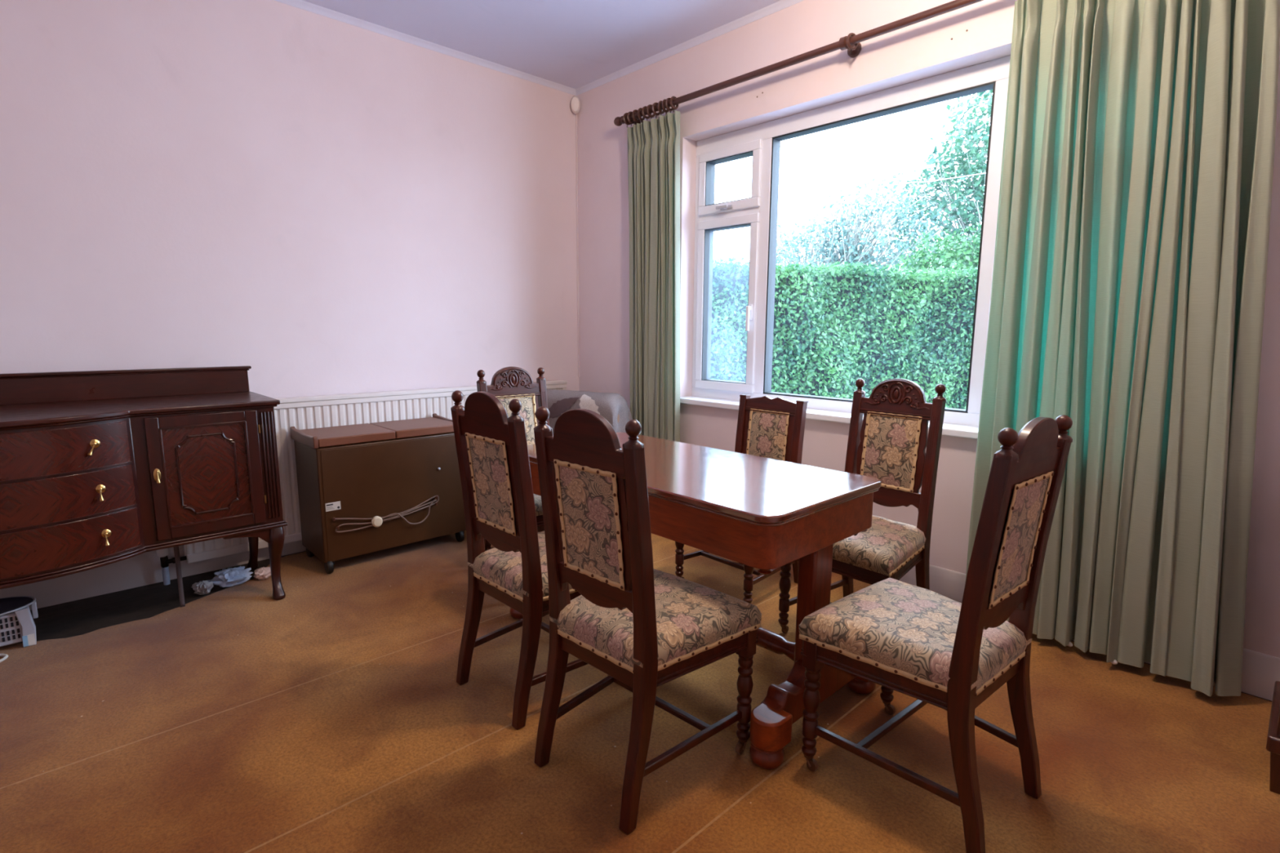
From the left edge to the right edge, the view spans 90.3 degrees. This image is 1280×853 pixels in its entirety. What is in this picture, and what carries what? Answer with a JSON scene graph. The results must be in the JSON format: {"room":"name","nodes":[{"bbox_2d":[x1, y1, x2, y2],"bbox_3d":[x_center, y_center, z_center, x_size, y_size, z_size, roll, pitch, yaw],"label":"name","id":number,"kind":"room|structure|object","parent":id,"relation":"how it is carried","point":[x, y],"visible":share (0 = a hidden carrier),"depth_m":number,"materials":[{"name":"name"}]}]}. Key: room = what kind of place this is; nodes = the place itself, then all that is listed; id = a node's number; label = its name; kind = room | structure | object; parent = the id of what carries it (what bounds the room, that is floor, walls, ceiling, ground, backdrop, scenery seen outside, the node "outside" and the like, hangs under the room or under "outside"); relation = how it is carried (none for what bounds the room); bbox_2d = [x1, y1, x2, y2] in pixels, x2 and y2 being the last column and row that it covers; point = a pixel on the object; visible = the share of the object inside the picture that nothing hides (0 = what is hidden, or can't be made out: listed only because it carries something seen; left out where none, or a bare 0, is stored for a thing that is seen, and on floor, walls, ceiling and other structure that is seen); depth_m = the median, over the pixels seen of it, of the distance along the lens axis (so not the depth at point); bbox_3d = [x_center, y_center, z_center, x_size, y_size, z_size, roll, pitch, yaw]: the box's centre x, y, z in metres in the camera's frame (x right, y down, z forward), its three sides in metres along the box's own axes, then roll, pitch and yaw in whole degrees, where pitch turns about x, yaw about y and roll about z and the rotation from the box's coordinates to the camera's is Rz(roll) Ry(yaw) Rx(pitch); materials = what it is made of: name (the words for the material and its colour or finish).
{"room":"dining room","nodes":[
{"label":"dining room","id":0,"kind":"room"},
{"bbox_2d":[0,0,578,398],"bbox_3d":[-2.308,-0.658,3.229,5.400,3.026,0.300,-8,12,-43],"label":"wall","id":1,"kind":"structure","parent":0,"point":[317,204],"depth_m":3.31,"materials":[{"name":"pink paint"}]},
{"bbox_2d":[0,540,306,610],"bbox_3d":[-2.241,0.665,3.280,4.900,0.172,0.022,-8,12,-43],"label":"baseboard","id":2,"kind":"structure","parent":1,"relation":"attached to","point":[144,569],"depth_m":3.05,"materials":[{"name":"white paint"}]},
{"bbox_2d":[155,380,567,585],"bbox_3d":[-1.462,0.218,3.897,2.464,0.876,0.104,-8,12,-43],"label":"radiator","id":3,"kind":"object","parent":1,"relation":"attached to","point":[306,412],"visible":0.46,"depth_m":3.49,"materials":[{"name":"white metal"}]},
{"bbox_2d":[275,380,567,403],"bbox_3d":[-1.408,-0.207,3.859,2.351,0.023,0.074,-8,12,-43],"label":"grille","id":4,"kind":"object","parent":3,"relation":"attached to","point":[436,392],"depth_m":3.75,"materials":[{"name":"white metal"}]},
{"bbox_2d":[275,0,576,95],"bbox_3d":[-2.223,-2.114,2.847,4.900,0.030,0.030,-8,12,-43],"label":"trim","id":5,"kind":"structure","parent":1,"relation":"attached to","point":[301,4],"depth_m":3.72,"materials":[{"name":"paint"}]},
{"bbox_2d":[570,95,580,114],"bbox_3d":[-0.454,-2.263,4.474,0.066,0.116,0.049,1,9,2],"label":"sensor","id":6,"kind":"object","parent":1,"relation":"attached to","point":[575,103],"visible":1,"depth_m":4.46,"materials":[{"name":"beige plastic"}]},
{"bbox_2d":[302,0,780,88],"bbox_3d":[-0.550,-1.919,1.157,5.400,0.120,5.400,-8,12,-43],"label":"ceiling","id":7,"kind":"structure","parent":0,"point":[575,44],"depth_m":3.54,"materials":[{"name":"paint"}]},
{"bbox_2d":[17,551,1271,702],"bbox_3d":[-0.566,1.076,1.621,5.400,0.111,5.400,-8,12,-43],"label":"floor","id":8,"kind":"structure","parent":0,"point":[86,615],"depth_m":2.86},
{"bbox_2d":[191,580,213,595],"bbox_3d":[-2.068,0.764,3.011,0.101,0.060,0.088,1,9,2],"label":"crumpled cloth","id":9,"kind":"object","parent":8,"relation":"on","point":[202,588],"visible":1,"depth_m":2.99,"materials":[{"name":"beige fabric"}]},
{"bbox_2d":[204,565,253,587],"bbox_3d":[-1.993,0.737,3.105,0.157,0.087,0.171,2,9,14],"label":"crumpled cloth","id":10,"kind":"object","parent":8,"relation":"on","point":[229,577],"visible":0.98,"depth_m":3.08,"materials":[{"name":"white fabric"}]},
{"bbox_2d":[0,525,1279,852],"bbox_3d":[-0.569,1.030,1.521,4.870,0.008,4.851,-8,12,-43],"label":"carpet","id":11,"kind":"object","parent":8,"relation":"on","point":[331,715],"visible":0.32,"depth_m":1.90,"materials":[{"name":"brown carpet"}]},
{"bbox_2d":[0,595,38,662],"bbox_3d":[-2.525,0.796,2.411,0.367,0.160,0.336,-8,12,-43],"label":"basket","id":12,"kind":"object","parent":11,"relation":"on","point":[17,624],"visible":1,"depth_m":2.48,"materials":[{"name":"plastic"}]},
{"bbox_2d":[0,596,33,613],"bbox_3d":[-2.549,0.713,2.453,0.310,0.009,0.210,-8,12,-43],"label":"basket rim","id":13,"kind":"object","parent":12,"relation":"attached to","point":[10,605],"depth_m":2.52,"materials":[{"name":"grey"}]},
{"bbox_2d":[0,365,287,599],"bbox_3d":[-2.407,0.340,2.456,1.800,1.050,0.670,-8,12,-43],"label":"sideboard","id":14,"kind":"object","parent":11,"relation":"on","point":[98,468],"visible":0.99,"depth_m":2.59,"materials":[{"name":"brown wood"}]},
{"bbox_2d":[173,546,185,607],"bbox_3d":[-2.051,0.643,2.833,0.018,0.338,0.007,-8,12,-43],"label":"sideboard leg","id":15,"kind":"object","parent":14,"relation":"attached to","point":[176,552],"visible":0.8,"depth_m":2.83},
{"bbox_2d":[253,567,271,580],"bbox_3d":[-1.884,0.734,3.184,0.086,0.061,0.088,3,9,19],"label":"crumpled cloth","id":16,"kind":"object","parent":11,"relation":"on","point":[263,573],"visible":0.97,"depth_m":3.16,"materials":[{"name":"fabric"}]},
{"bbox_2d":[289,413,466,573],"bbox_3d":[-1.421,0.339,3.571,0.821,0.721,0.430,-8,12,-43],"label":"trolley","id":17,"kind":"object","parent":11,"relation":"on","point":[363,488],"visible":0.94,"depth_m":3.39,"materials":[{"name":"brown wood"}]},
{"bbox_2d":[326,503,339,510],"bbox_3d":[-1.548,0.404,3.214,0.063,0.030,0.001,-8,12,-43],"label":"label","id":18,"kind":"object","parent":17,"relation":"attached to","point":[329,506],"depth_m":3.21,"materials":[{"name":"white paper"}]},
{"bbox_2d":[476,366,549,551],"bbox_3d":[-0.522,0.240,3.170,0.480,1.050,0.504,-7,11,-39],"label":"dining chair","id":19,"kind":"object","parent":11,"relation":"on","point":[508,384],"visible":0.32,"depth_m":3.27,"materials":[{"name":"brown wood"}]},
{"bbox_2d":[533,493,542,515],"bbox_3d":[-0.503,0.325,3.160,0.476,0.092,0.444,-7,11,-39],"label":"seat cushion","id":20,"kind":"object","parent":19,"relation":"on","point":[538,504],"depth_m":2.92,"materials":[{"name":"grey fabric"}]},
{"bbox_2d":[450,390,588,729],"bbox_3d":[-0.338,0.387,2.225,0.504,1.050,0.480,-8,12,-44],"label":"dining chair","id":21,"kind":"object","parent":11,"relation":"on","point":[491,445],"visible":0.64,"depth_m":2.04,"materials":[{"name":"brown wood"}]},
{"bbox_2d":[467,530,573,597],"bbox_3d":[-0.317,0.466,2.259,0.444,0.092,0.476,-8,12,-44],"label":"seat cushion","id":22,"kind":"object","parent":21,"relation":"on","point":[503,571],"depth_m":2.11,"materials":[{"name":"beige fabric"}]},
{"bbox_2d":[533,406,761,835],"bbox_3d":[0.007,0.452,1.816,0.480,1.050,0.504,9,12,43],"label":"dining chair","id":23,"kind":"object","parent":11,"relation":"on","point":[644,627],"visible":1,"depth_m":1.67,"materials":[{"name":"brown wood"}]},
{"bbox_2d":[549,568,761,667],"bbox_3d":[0.028,0.531,1.850,0.476,0.092,0.444,9,12,43],"label":"seat cushion","id":24,"kind":"object","parent":23,"relation":"on","point":[694,620],"depth_m":1.74,"materials":[{"name":"beige fabric"}]},
{"bbox_2d":[509,432,881,769],"bbox_3d":[0.129,0.505,2.458,0.668,0.750,1.396,-8,12,-43],"label":"dining table","id":25,"kind":"object","parent":11,"relation":"on","point":[763,513],"visible":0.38,"depth_m":1.97,"materials":[{"name":"red wood"}]},
{"bbox_2d":[675,394,808,604],"bbox_3d":[0.499,0.327,3.072,0.504,0.919,0.480,-8,12,-42],"label":"dining chair","id":26,"kind":"object","parent":11,"relation":"on","point":[767,427],"visible":0.51,"depth_m":3.11,"materials":[{"name":"brown wood"}]},
{"bbox_2d":[777,377,946,633],"bbox_3d":[0.897,0.344,2.545,0.504,1.050,0.480,-8,12,-41],"label":"dining chair","id":27,"kind":"object","parent":11,"relation":"on","point":[890,444],"visible":0.71,"depth_m":2.56,"materials":[{"name":"brown wood"}]},
{"bbox_2d":[832,515,925,576],"bbox_3d":[0.874,0.429,2.538,0.444,0.092,0.476,-8,12,-41],"label":"seat cushion","id":28,"kind":"object","parent":27,"relation":"on","point":[886,547],"depth_m":2.35,"materials":[{"name":"beige fabric"}]},
{"bbox_2d":[798,414,1072,852],"bbox_3d":[0.788,0.471,1.724,0.480,1.050,0.504,-7,11,-39],"label":"dining chair","id":29,"kind":"object","parent":11,"relation":"on","point":[924,645],"visible":1,"depth_m":1.59,"materials":[{"name":"brown wood"}]},
{"bbox_2d":[798,577,1031,690],"bbox_3d":[0.769,0.549,1.760,0.476,0.092,0.444,-7,11,-39],"label":"seat cushion","id":30,"kind":"object","parent":29,"relation":"on","point":[902,630],"depth_m":1.67,"materials":[{"name":"beige fabric"}]},
{"bbox_2d":[1266,680,1279,794],"bbox_3d":[2.028,0.606,1.632,0.420,0.825,0.540,-8,12,-43],"label":"base cabinet","id":31,"kind":"object","parent":11,"relation":"on","point":[1273,744],"visible":1,"depth_m":1.74,"materials":[{"name":"brown wood"}]},
{"bbox_3d":[-0.538,0.235,4.015,0.780,0.800,0.620,5,10,26],"label":"armchair","id":32,"kind":"object","parent":11,"relation":"on","visible":0},
{"bbox_2d":[537,389,632,433],"bbox_3d":[-0.535,0.165,4.007,0.795,0.749,0.689,5,10,26],"label":"throw blanket","id":33,"kind":"object","parent":32,"relation":"on","point":[609,406],"visible":0.31,"depth_m":4.00,"materials":[{"name":"white fabric"}]},
{"bbox_2d":[576,0,1279,657],"bbox_3d":[1.331,-0.616,3.093,0.300,3.026,4.900,-8,12,-43],"label":"wall","id":34,"kind":"structure","parent":0,"point":[924,49],"depth_m":3.29,"materials":[{"name":"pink paint"}]},
{"bbox_2d":[575,0,803,95],"bbox_3d":[1.219,-2.080,2.751,0.030,0.030,4.900,-8,12,-43],"label":"trim","id":35,"kind":"structure","parent":34,"relation":"attached to","point":[782,4],"depth_m":3.70,"materials":[{"name":"paint"}]},
{"bbox_2d":[613,0,982,125],"bbox_3d":[1.040,-1.773,2.915,0.126,0.068,3.420,-8,12,-43],"label":"pole","id":36,"kind":"object","parent":34,"relation":"attached to","point":[953,5],"visible":0.86,"depth_m":3.02,"materials":[{"name":"brown wood"}]},
{"bbox_2d":[622,112,632,127],"bbox_3d":[-0.077,-1.941,4.035,0.073,0.088,0.014,-5,10,-32],"label":"curtain ring","id":37,"kind":"object","parent":36,"relation":"hanging from","point":[624,116],"visible":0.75,"depth_m":4.02,"materials":[{"name":"brown wood"}]},
{"bbox_2d":[626,110,679,442],"bbox_3d":[0.068,-0.649,4.071,0.072,2.477,0.503,-8,12,-43],"label":"curtain","id":38,"kind":"object","parent":37,"relation":"hanging from","point":[654,145],"visible":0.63,"depth_m":4.00,"materials":[{"name":"green fabric"}]},
{"bbox_2d":[626,111,636,126],"bbox_3d":[-0.053,-1.937,4.010,0.073,0.089,0.014,-5,11,-33],"label":"curtain ring","id":39,"kind":"object","parent":36,"relation":"hanging from","point":[629,112],"visible":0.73,"depth_m":4.00,"materials":[{"name":"brown wood"}]},
{"bbox_2d":[631,109,639,124],"bbox_3d":[-0.022,-1.932,3.978,0.073,0.088,0.014,-7,12,-40],"label":"curtain ring","id":40,"kind":"object","parent":36,"relation":"hanging from","point":[634,110],"visible":0.76,"depth_m":3.96,"materials":[{"name":"brown wood"}]},
{"bbox_2d":[637,107,644,122],"bbox_3d":[0.009,-1.927,3.945,0.014,0.088,0.073,7,11,37],"label":"curtain ring","id":41,"kind":"object","parent":36,"relation":"hanging from","point":[639,108],"visible":0.7,"depth_m":3.93,"materials":[{"name":"brown wood"}]},
{"bbox_2d":[641,106,651,120],"bbox_3d":[0.040,-1.921,3.913,0.073,0.088,0.014,-6,11,-35],"label":"curtain ring","id":42,"kind":"object","parent":36,"relation":"hanging from","point":[644,107],"visible":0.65,"depth_m":3.90,"materials":[{"name":"brown wood"}]},
{"bbox_2d":[645,104,655,118],"bbox_3d":[0.068,-1.917,3.884,0.073,0.089,0.014,-7,12,-36],"label":"curtain ring","id":43,"kind":"object","parent":36,"relation":"hanging from","point":[648,105],"visible":0.7,"depth_m":3.87,"materials":[{"name":"brown wood"}]},
{"bbox_2d":[651,102,662,117],"bbox_3d":[0.102,-1.911,3.848,0.073,0.088,0.014,-5,10,-32],"label":"curtain ring","id":44,"kind":"object","parent":36,"relation":"hanging from","point":[655,103],"visible":0.77,"depth_m":3.83,"materials":[{"name":"brown wood"}]},
{"bbox_2d":[657,100,664,115],"bbox_3d":[0.129,-1.906,3.820,0.014,0.088,0.073,6,11,34],"label":"curtain ring","id":45,"kind":"object","parent":36,"relation":"hanging from","point":[660,101],"visible":0.73,"depth_m":3.80,"materials":[{"name":"brown wood"}]},
{"bbox_2d":[662,98,669,114],"bbox_3d":[0.153,-1.902,3.794,0.014,0.088,0.073,7,11,37],"label":"curtain ring","id":46,"kind":"object","parent":36,"relation":"hanging from","point":[663,100],"visible":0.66,"depth_m":3.78,"materials":[{"name":"brown wood"}]},
{"bbox_2d":[664,97,675,112],"bbox_3d":[0.177,-1.898,3.769,0.073,0.088,0.014,-6,11,-34],"label":"curtain ring","id":47,"kind":"object","parent":36,"relation":"hanging from","point":[667,99],"visible":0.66,"depth_m":3.75,"materials":[{"name":"brown wood"}]},
{"bbox_2d":[670,96,678,111],"bbox_3d":[0.201,-1.894,3.744,0.014,0.089,0.073,8,12,42],"label":"curtain ring","id":48,"kind":"object","parent":36,"relation":"hanging from","point":[673,107],"visible":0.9,"depth_m":3.73,"materials":[{"name":"brown wood"}]},
{"bbox_2d":[846,32,857,53],"bbox_3d":[0.977,-1.764,2.933,0.073,0.088,0.014,-5,10,-32],"label":"curtain ring","id":49,"kind":"object","parent":36,"relation":"hanging from","point":[851,48],"visible":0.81,"depth_m":2.92,"materials":[{"name":"brown wood"}]},
{"bbox_2d":[964,0,1279,696],"bbox_3d":[1.706,-0.357,2.278,0.158,2.486,0.916,-8,12,-43],"label":"curtain","id":50,"kind":"object","parent":36,"relation":"hanging from","point":[1131,262],"visible":0.87,"depth_m":2.24,"materials":[{"name":"green fabric"}]},
{"bbox_2d":[680,55,1010,439],"bbox_3d":[1.173,-0.823,3.229,0.382,1.630,2.460,-8,12,-43],"label":"window","id":51,"kind":"structure","parent":34,"relation":"in","point":[759,212],"depth_m":3.60,"materials":[{"name":"white plastic"}]},
{"bbox_2d":[899,564,1279,701],"bbox_3d":[1.214,0.704,3.177,0.022,0.150,4.878,-8,12,-43],"label":"baseboard","id":52,"kind":"structure","parent":34,"relation":"attached to","point":[1260,672],"depth_m":2.22,"materials":[{"name":"white paint"}]},
{"label":"outside","id":53,"kind":"structure","parent":0,"visible":0},
{"bbox_3d":[12.475,-1.141,20.551,39.680,0.100,45.000,-8,12,-43],"label":"ground","id":54,"kind":"structure","parent":53,"visible":0},
{"bbox_2d":[710,255,977,408],"bbox_3d":[2.711,-0.841,8.868,9.562,2.777,1.585,-2,9,-17],"label":"hedge","id":55,"kind":"object","parent":54,"relation":"on","point":[835,326],"visible":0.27,"depth_m":8.35,"materials":[{"name":"green plant"}]},
{"bbox_2d":[744,172,949,271],"bbox_3d":[4.690,-3.113,15.320,4.847,5.345,2.755,5,10,29],"label":"tree","id":56,"kind":"object","parent":54,"relation":"on","point":[848,251],"visible":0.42,"depth_m":14.41,"materials":[{"name":"green plant"}]},
{"bbox_2d":[875,88,992,272],"bbox_3d":[8.972,-4.736,14.539,4.096,8.882,6.466,-8,12,-43],"label":"tree","id":57,"kind":"object","parent":54,"relation":"on","point":[963,215],"visible":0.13,"depth_m":14.59,"materials":[{"name":"green plant"}]},
{"bbox_2d":[889,222,981,271],"bbox_3d":[6.424,-1.901,12.254,3.273,3.895,2.127,2,9,10],"label":"evergreen","id":58,"kind":"object","parent":54,"relation":"on","point":[971,257],"visible":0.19,"depth_m":11.85,"materials":[{"name":"green plant"}]},
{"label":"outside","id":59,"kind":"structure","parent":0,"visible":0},
{"bbox_2d":[777,172,986,200],"bbox_3d":[7.140,-4.667,11.050,12.622,0.994,0.046,4,10,22],"label":"overhead cable","id":60,"kind":"object","parent":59,"point":[984,172],"visible":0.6,"depth_m":12.08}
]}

